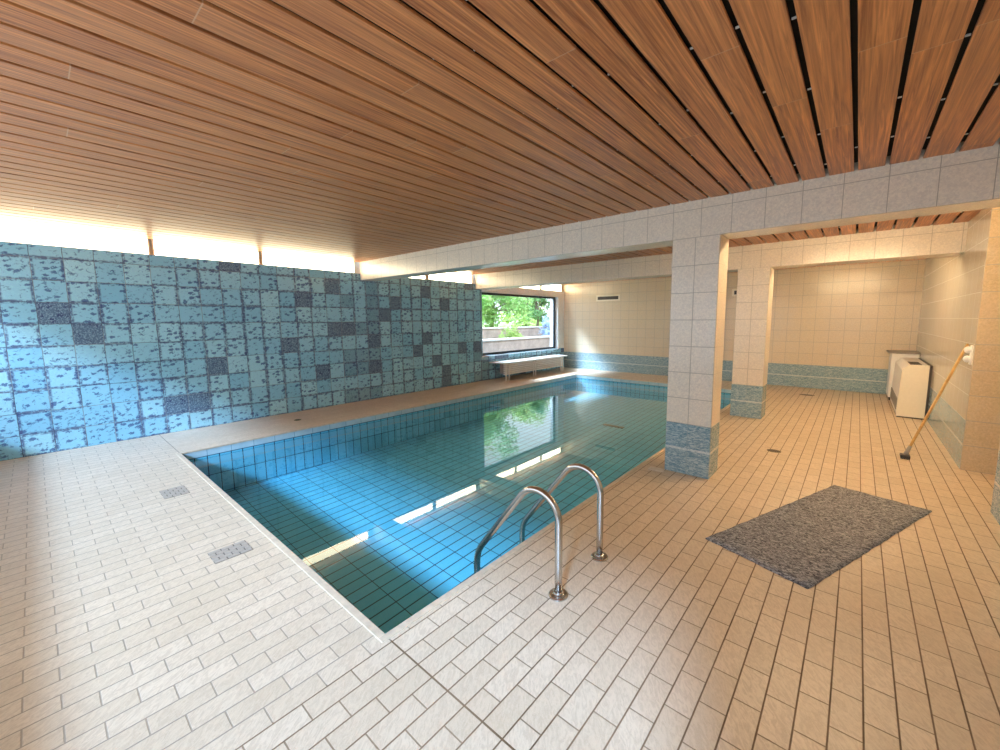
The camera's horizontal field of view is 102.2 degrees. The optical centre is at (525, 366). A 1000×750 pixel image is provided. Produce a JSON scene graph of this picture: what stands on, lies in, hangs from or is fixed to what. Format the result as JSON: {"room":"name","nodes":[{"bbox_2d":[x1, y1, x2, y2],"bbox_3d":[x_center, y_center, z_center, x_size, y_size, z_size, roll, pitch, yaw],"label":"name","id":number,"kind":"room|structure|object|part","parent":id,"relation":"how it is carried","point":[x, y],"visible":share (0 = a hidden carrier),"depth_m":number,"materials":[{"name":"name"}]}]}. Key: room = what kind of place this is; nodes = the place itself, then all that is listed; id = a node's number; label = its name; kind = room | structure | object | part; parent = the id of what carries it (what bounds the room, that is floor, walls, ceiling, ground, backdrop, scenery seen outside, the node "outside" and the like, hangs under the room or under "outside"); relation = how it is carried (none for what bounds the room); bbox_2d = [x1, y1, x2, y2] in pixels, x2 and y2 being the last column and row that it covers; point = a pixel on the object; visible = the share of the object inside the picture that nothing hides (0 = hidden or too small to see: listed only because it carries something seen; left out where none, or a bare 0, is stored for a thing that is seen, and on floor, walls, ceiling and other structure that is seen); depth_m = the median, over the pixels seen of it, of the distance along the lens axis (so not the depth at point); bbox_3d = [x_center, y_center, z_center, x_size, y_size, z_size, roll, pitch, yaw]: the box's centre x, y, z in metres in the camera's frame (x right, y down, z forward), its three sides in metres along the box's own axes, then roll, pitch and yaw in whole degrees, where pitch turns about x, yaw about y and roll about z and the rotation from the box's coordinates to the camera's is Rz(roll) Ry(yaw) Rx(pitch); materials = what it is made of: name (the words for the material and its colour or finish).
{"room":"indoor swimming pool","nodes":[
{"label":"indoor swimming pool","id":0,"kind":"room"},
{"bbox_2d":[0,242,563,460],"bbox_3d":[-2.541,-0.629,8.328,0.300,2.354,11.467,5,9,39],"label":"wall","id":1,"kind":"structure","parent":0,"point":[97,347],"depth_m":5.62,"materials":[{"name":"blue tile"}]},
{"bbox_2d":[0,223,149,253],"bbox_3d":[-5.277,-1.486,4.739,0.058,0.206,1.253,5,9,39],"label":"strip light","id":2,"kind":"object","parent":1,"relation":"attached to","point":[8,232],"visible":0.81,"depth_m":4.69,"materials":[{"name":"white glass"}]},
{"bbox_2d":[151,239,259,263],"bbox_3d":[-4.474,-1.603,5.710,0.058,0.206,1.213,5,9,39],"label":"strip light","id":3,"kind":"object","parent":1,"relation":"attached to","point":[164,248],"visible":0.87,"depth_m":5.63,"materials":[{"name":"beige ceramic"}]},
{"bbox_2d":[0,222,561,284],"bbox_3d":[-2.582,-1.963,8.202,0.210,0.326,11.467,5,9,39],"label":"trim","id":4,"kind":"structure","parent":1,"relation":"attached to","point":[357,264],"depth_m":5.70,"materials":[{"name":"white paint"}]},
{"bbox_2d":[0,241,562,291],"bbox_3d":[-2.463,-1.794,8.123,0.096,0.008,11.467,5,9,39],"label":"trim","id":5,"kind":"structure","parent":1,"relation":"attached to","point":[0,241],"depth_m":5.45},
{"bbox_2d":[260,252,354,272],"bbox_3d":[-3.597,-1.731,6.770,0.058,0.206,1.488,5,9,39],"label":"strip light","id":6,"kind":"object","parent":1,"relation":"attached to","point":[274,259],"visible":0.88,"depth_m":6.68,"materials":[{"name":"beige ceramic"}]},
{"bbox_2d":[409,276,425,278],"bbox_3d":[-2.498,-1.891,8.097,0.058,0.206,1.148,5,9,39],"label":"strip light","id":7,"kind":"object","parent":1,"relation":"attached to","point":[419,277],"visible":0.12,"depth_m":8.43,"materials":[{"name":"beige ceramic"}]},
{"bbox_2d":[427,273,471,282],"bbox_3d":[-1.686,-2.009,9.079,0.058,0.206,1.268,5,9,39],"label":"clerestory window","id":8,"kind":"structure","parent":1,"relation":"attached to","point":[453,277],"depth_m":9.09,"materials":[{"name":"glass"}]},
{"bbox_2d":[482,292,558,356],"bbox_3d":[-0.079,-1.180,11.150,0.165,1.587,3.285,5,9,39],"label":"window","id":9,"kind":"structure","parent":1,"relation":"in","point":[483,293],"depth_m":11.32,"materials":[{"name":"black metal"}]},
{"bbox_3d":[-0.056,-0.400,11.225,0.115,0.020,3.285,5,9,39],"label":"sill","id":10,"kind":"part","parent":9,"relation":"part of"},
{"bbox_2d":[482,288,563,347],"bbox_3d":[-0.038,-1.298,11.319,0.300,1.739,3.577,5,9,39],"label":"trim","id":11,"kind":"structure","parent":1,"relation":"attached to","point":[559,296],"depth_m":12.36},
{"bbox_2d":[519,286,539,288],"bbox_3d":[0.054,-2.262,11.181,0.058,0.206,1.108,5,9,39],"label":"strip light","id":12,"kind":"object","parent":1,"relation":"attached to","point":[533,287],"visible":0.16,"depth_m":11.36,"materials":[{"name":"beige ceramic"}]},
{"bbox_2d":[540,285,561,290],"bbox_3d":[0.774,-2.367,12.052,0.058,0.206,1.018,5,9,39],"label":"strip light","id":13,"kind":"object","parent":1,"relation":"attached to","point":[548,287],"visible":0.66,"depth_m":12.06,"materials":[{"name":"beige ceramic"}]},
{"bbox_2d":[0,367,999,749],"bbox_3d":[1.140,0.876,5.463,9.212,0.012,11.467,5,9,39],"label":"floor","id":14,"kind":"structure","parent":0,"point":[120,630],"depth_m":2.01,"materials":[{"name":"beige tile"}]},
{"bbox_2d":[160,486,189,498],"bbox_3d":[-3.104,1.110,3.563,0.240,0.004,0.170,5,9,39],"label":"floor grate","id":15,"kind":"object","parent":14,"relation":"on","point":[180,490],"visible":1,"depth_m":3.55,"materials":[{"name":"grey metal"}]},
{"bbox_2d":[207,540,253,563],"bbox_3d":[-1.932,1.212,2.640,0.180,0.004,0.207,5,9,39],"label":"floor grate","id":16,"kind":"object","parent":14,"relation":"on","point":[241,547],"visible":1,"depth_m":2.63,"materials":[{"name":"grey metal"}]},
{"bbox_2d":[176,374,730,642],"bbox_3d":[0.363,1.179,6.538,4.300,0.866,8.474,5,9,39],"label":"swimming pool","id":17,"kind":"object","parent":14,"relation":"in","point":[388,513],"visible":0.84,"depth_m":5.23,"materials":[{"name":"teal tile"}]},
{"bbox_2d":[603,424,624,428],"bbox_3d":[1.677,1.132,7.652,0.410,0.011,0.100,5,9,39],"label":"grille","id":18,"kind":"object","parent":17,"relation":"attached to","point":[605,425],"depth_m":7.61,"materials":[{"name":"brown metal"}]},
{"bbox_2d":[490,354,566,380],"bbox_3d":[0.175,0.000,11.040,0.500,0.452,2.780,5,9,39],"label":"bench","id":19,"kind":"object","parent":14,"relation":"on","point":[507,367],"visible":1,"depth_m":10.74,"materials":[{"name":"white wood"}]},
{"bbox_3d":[-0.480,0.138,9.995,0.022,0.425,0.026,5,9,39],"label":"leg","id":20,"kind":"part","parent":19,"relation":"part of","materials":[{"name":"white ceramic"}]},
{"bbox_3d":[0.201,-0.055,11.038,0.135,0.260,2.500,5,9,39],"label":"panel","id":21,"kind":"part","parent":19,"relation":"part of","materials":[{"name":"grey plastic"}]},
{"bbox_2d":[474,463,607,601],"bbox_3d":[0.084,1.200,2.578,0.734,1.140,0.564,5,9,39],"label":"pool ladder","id":22,"kind":"object","parent":14,"relation":"attached to","point":[558,594],"visible":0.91,"depth_m":2.49,"materials":[{"name":"silver metal"}]},
{"bbox_3d":[-0.067,1.221,2.408,0.683,1.140,0.041,5,9,39],"label":"handrail","id":23,"kind":"part","parent":22,"relation":"part of","materials":[{"name":"silver metal"}]},
{"bbox_3d":[0.222,1.179,2.758,0.683,1.140,0.041,5,9,39],"label":"handrail","id":24,"kind":"part","parent":22,"relation":"part of","materials":[{"name":"silver metal"}]},
{"bbox_2d":[648,466,664,471],"bbox_3d":[1.314,1.030,4.036,0.150,0.008,0.090,4,8,33],"label":"floor drain","id":25,"kind":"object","parent":14,"relation":"on","point":[650,467],"depth_m":4.02,"materials":[{"name":"grey metal"}]},
{"bbox_2d":[664,234,728,478],"bbox_3d":[1.649,-0.076,3.900,0.419,2.235,0.306,5,9,39],"label":"tiled pillar","id":26,"kind":"structure","parent":14,"relation":"on","point":[699,264],"depth_m":3.77,"materials":[{"name":"beige tile"}]},
{"bbox_2d":[730,267,773,418],"bbox_3d":[3.469,-0.350,6.172,0.425,2.235,0.358,5,9,39],"label":"tiled pillar","id":27,"kind":"structure","parent":14,"relation":"on","point":[754,295],"depth_m":6.03,"materials":[{"name":"beige tile"}]},
{"bbox_2d":[767,449,780,452],"bbox_3d":[2.832,0.960,4.587,0.143,0.006,0.110,5,9,39],"label":"floor drain","id":28,"kind":"object","parent":14,"relation":"on","point":[770,450],"visible":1,"depth_m":4.59,"materials":[{"name":"metal"}]},
{"bbox_2d":[705,485,931,588],"bbox_3d":[2.200,1.150,2.947,1.865,0.011,0.628,-4,8,-29],"label":"floor mat","id":29,"kind":"object","parent":14,"relation":"on","point":[803,541],"visible":1,"depth_m":2.82,"materials":[{"name":"grey fabric"}]},
{"bbox_2d":[886,350,919,399],"bbox_3d":[6.963,0.160,7.481,0.418,0.885,0.690,5,9,39],"label":"base cabinet","id":30,"kind":"object","parent":14,"relation":"on","point":[895,355],"visible":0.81,"depth_m":7.31,"materials":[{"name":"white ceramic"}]},
{"bbox_2d":[890,357,932,419],"bbox_3d":[6.261,0.307,6.579,0.343,0.808,1.554,5,9,39],"label":"dehumidifier","id":31,"kind":"object","parent":14,"relation":"on","point":[911,384],"visible":0.99,"depth_m":6.01,"materials":[{"name":"white plastic"}]},
{"bbox_2d":[890,387,896,408],"bbox_3d":[6.136,0.514,6.710,0.011,0.168,1.350,5,9,39],"label":"grille","id":32,"kind":"object","parent":31,"relation":"attached to","point":[893,395],"depth_m":6.62,"materials":[{"name":"grey plastic"}]},
{"bbox_3d":[5.763,0.367,5.995,0.311,0.788,0.016,5,9,39],"label":"panel","id":33,"kind":"part","parent":31,"relation":"part of","materials":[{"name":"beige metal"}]},
{"bbox_2d":[908,361,921,364],"bbox_3d":[6.010,-0.050,6.218,0.130,0.009,0.520,5,9,39],"label":"grille","id":34,"kind":"object","parent":31,"relation":"attached to","point":[909,363],"depth_m":6.17,"materials":[{"name":"plastic"}]},
{"bbox_2d":[899,344,968,459],"bbox_3d":[4.243,0.379,4.183,0.463,1.238,0.113,3,7,26],"label":"brush","id":35,"kind":"object","parent":14,"relation":"on","point":[905,455],"visible":1,"depth_m":4.21,"materials":[{"name":"brown wood"}]},
{"bbox_2d":[903,445,911,454],"bbox_3d":[4.094,0.901,4.314,0.068,0.116,0.048,5,9,39],"label":"socket","id":36,"kind":"object","parent":35,"relation":"attached to","point":[907,451],"depth_m":4.30,"materials":[{"name":"grey plastic"}]},
{"bbox_2d":[0,0,999,261],"bbox_3d":[-1.484,-1.468,3.003,8.118,0.120,4.794,5,9,39],"label":"ceiling","id":37,"kind":"structure","parent":0,"point":[347,130],"depth_m":2.01,"materials":[{"name":"red wood"}]},
{"bbox_2d":[360,137,999,280],"bbox_3d":[0.156,-1.570,4.956,7.993,0.505,0.304,5,9,39],"label":"ceiling beam","id":38,"kind":"structure","parent":0,"point":[969,180],"depth_m":3.33,"materials":[{"name":"beige tile"}]},
{"bbox_2d":[457,209,981,274],"bbox_3d":[1.048,-1.850,6.072,8.103,0.120,2.593,5,9,39],"label":"ceiling","id":39,"kind":"structure","parent":0,"point":[965,216],"depth_m":5.35,"materials":[{"name":"red wood"}]},
{"bbox_2d":[475,217,968,289],"bbox_3d":[2.012,-1.841,7.198,7.993,0.505,0.356,5,9,39],"label":"ceiling beam","id":40,"kind":"structure","parent":0,"point":[943,240],"depth_m":5.62,"materials":[{"name":"beige tile"}]},
{"bbox_2d":[562,259,925,393],"bbox_3d":[4.365,-1.077,10.163,8.593,2.750,0.200,5,9,39],"label":"wall","id":41,"kind":"structure","parent":0,"point":[833,327],"depth_m":8.74,"materials":[{"name":"beige tile"}]},
{"bbox_2d":[596,294,619,300],"bbox_3d":[2.370,-1.970,11.567,0.750,0.170,0.014,5,9,39],"label":"air vent","id":42,"kind":"object","parent":41,"relation":"in","point":[598,297],"visible":1,"depth_m":11.56,"materials":[{"name":"beige metal"}]},
{"bbox_2d":[732,289,736,295],"bbox_3d":[5.175,-1.718,9.277,0.750,0.170,0.014,5,9,39],"label":"air vent","id":43,"kind":"object","parent":41,"relation":"in","point":[734,291],"visible":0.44,"depth_m":9.48,"materials":[{"name":"beige plastic"}]},
{"bbox_2d":[562,258,925,284],"bbox_3d":[3.183,-2.161,8.652,8.103,0.120,3.420,5,9,39],"label":"trim","id":44,"kind":"structure","parent":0,"point":[924,258],"depth_m":8.56,"materials":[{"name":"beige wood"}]},
{"bbox_2d":[916,209,999,524],"bbox_3d":[4.298,-0.212,2.719,1.419,2.750,11.467,5,9,39],"label":"wall","id":45,"kind":"structure","parent":0,"point":[950,284],"depth_m":4.81,"materials":[{"name":"beige tile"}]},
{"bbox_2d":[963,345,973,364],"bbox_3d":[4.342,-0.114,3.954,0.058,0.190,0.070,5,9,39],"label":"wall hook","id":46,"kind":"object","parent":45,"relation":"attached to","point":[967,349],"visible":1,"depth_m":3.93,"materials":[{"name":"white plastic"}]},
{"bbox_3d":[4.342,-0.075,3.959,0.056,0.068,0.068,5,9,39],"label":"knob","id":47,"kind":"part","parent":46,"relation":"part of","materials":[{"name":"white plastic"}]},
{"bbox_3d":[4.341,-0.164,3.949,0.056,0.068,0.068,5,9,39],"label":"knob","id":48,"kind":"part","parent":46,"relation":"part of","materials":[{"name":"white plastic"}]},
{"bbox_3d":[4.360,-0.113,3.939,0.012,0.190,0.070,5,9,39],"label":"plate","id":49,"kind":"part","parent":46,"relation":"part of","materials":[{"name":"white plastic"}]},
{"bbox_2d":[956,207,999,474],"bbox_3d":[4.847,-0.310,3.538,1.219,2.750,0.200,5,9,39],"label":"wall","id":50,"kind":"structure","parent":0,"point":[979,436],"depth_m":3.84,"materials":[{"name":"beige tile"}]},
{"label":"outside","id":51,"kind":"structure","parent":0,"visible":0},
{"label":"ground","id":52,"kind":"structure","parent":51,"visible":0},
{"bbox_2d":[499,324,522,337],"bbox_3d":[-0.555,-1.217,16.799,0.992,1.148,1.091,5,9,39],"label":"bush","id":53,"kind":"object","parent":52,"relation":"on","point":[511,334],"visible":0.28,"depth_m":16.69,"materials":[{"name":"green plant"}]},
{"bbox_2d":[482,326,546,338],"bbox_3d":[-0.376,-1.382,18.721,0.380,0.930,15.560,5,9,39],"label":"wall","id":54,"kind":"structure","parent":52,"relation":"on","point":[526,331],"depth_m":17.89,"materials":[{"name":"grey concrete"}]},
{"bbox_2d":[482,336,549,352],"bbox_3d":[-0.417,-0.828,15.562,0.380,0.560,10.560,5,9,39],"label":"wall","id":55,"kind":"structure","parent":52,"relation":"on","point":[517,343],"depth_m":15.33,"materials":[{"name":"grey concrete"}]},
{"bbox_2d":[538,314,549,335],"bbox_3d":[1.107,-1.669,18.774,1.076,1.542,1.116,1,7,9],"label":"bush","id":56,"kind":"object","parent":52,"relation":"on","point":[546,332],"visible":0.38,"depth_m":18.72,"materials":[{"name":"blue plant"}]},
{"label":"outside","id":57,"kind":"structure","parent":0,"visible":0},
{"bbox_2d":[482,323,542,327],"bbox_3d":[-4.348,-3.258,35.796,27.650,0.740,60.000,5,9,39],"label":"ground","id":58,"kind":"structure","parent":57,"point":[500,324],"depth_m":36.14,"materials":[{"name":"white"}]},
{"bbox_2d":[482,295,532,326],"bbox_3d":[-1.858,-3.876,19.569,4.251,4.272,3.844,5,9,39],"label":"leafy tree","id":59,"kind":"object","parent":58,"relation":"on","point":[489,310],"visible":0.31,"depth_m":19.39,"materials":[{"name":"green plant"}]},
{"bbox_2d":[497,297,544,325],"bbox_3d":[-0.074,-6.159,32.221,5.611,6.079,4.275,5,9,39],"label":"leafy tree","id":60,"kind":"object","parent":58,"relation":"on","point":[525,322],"visible":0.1,"depth_m":31.49,"materials":[{"name":"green plant"}]},
{"bbox_2d":[525,298,549,325],"bbox_3d":[0.732,-3.514,22.443,1.609,2.813,2.231,0,7,4],"label":"leafy tree","id":61,"kind":"object","parent":58,"relation":"on","point":[535,308],"visible":0.54,"depth_m":22.12,"materials":[{"name":"green plant"}]}
]}

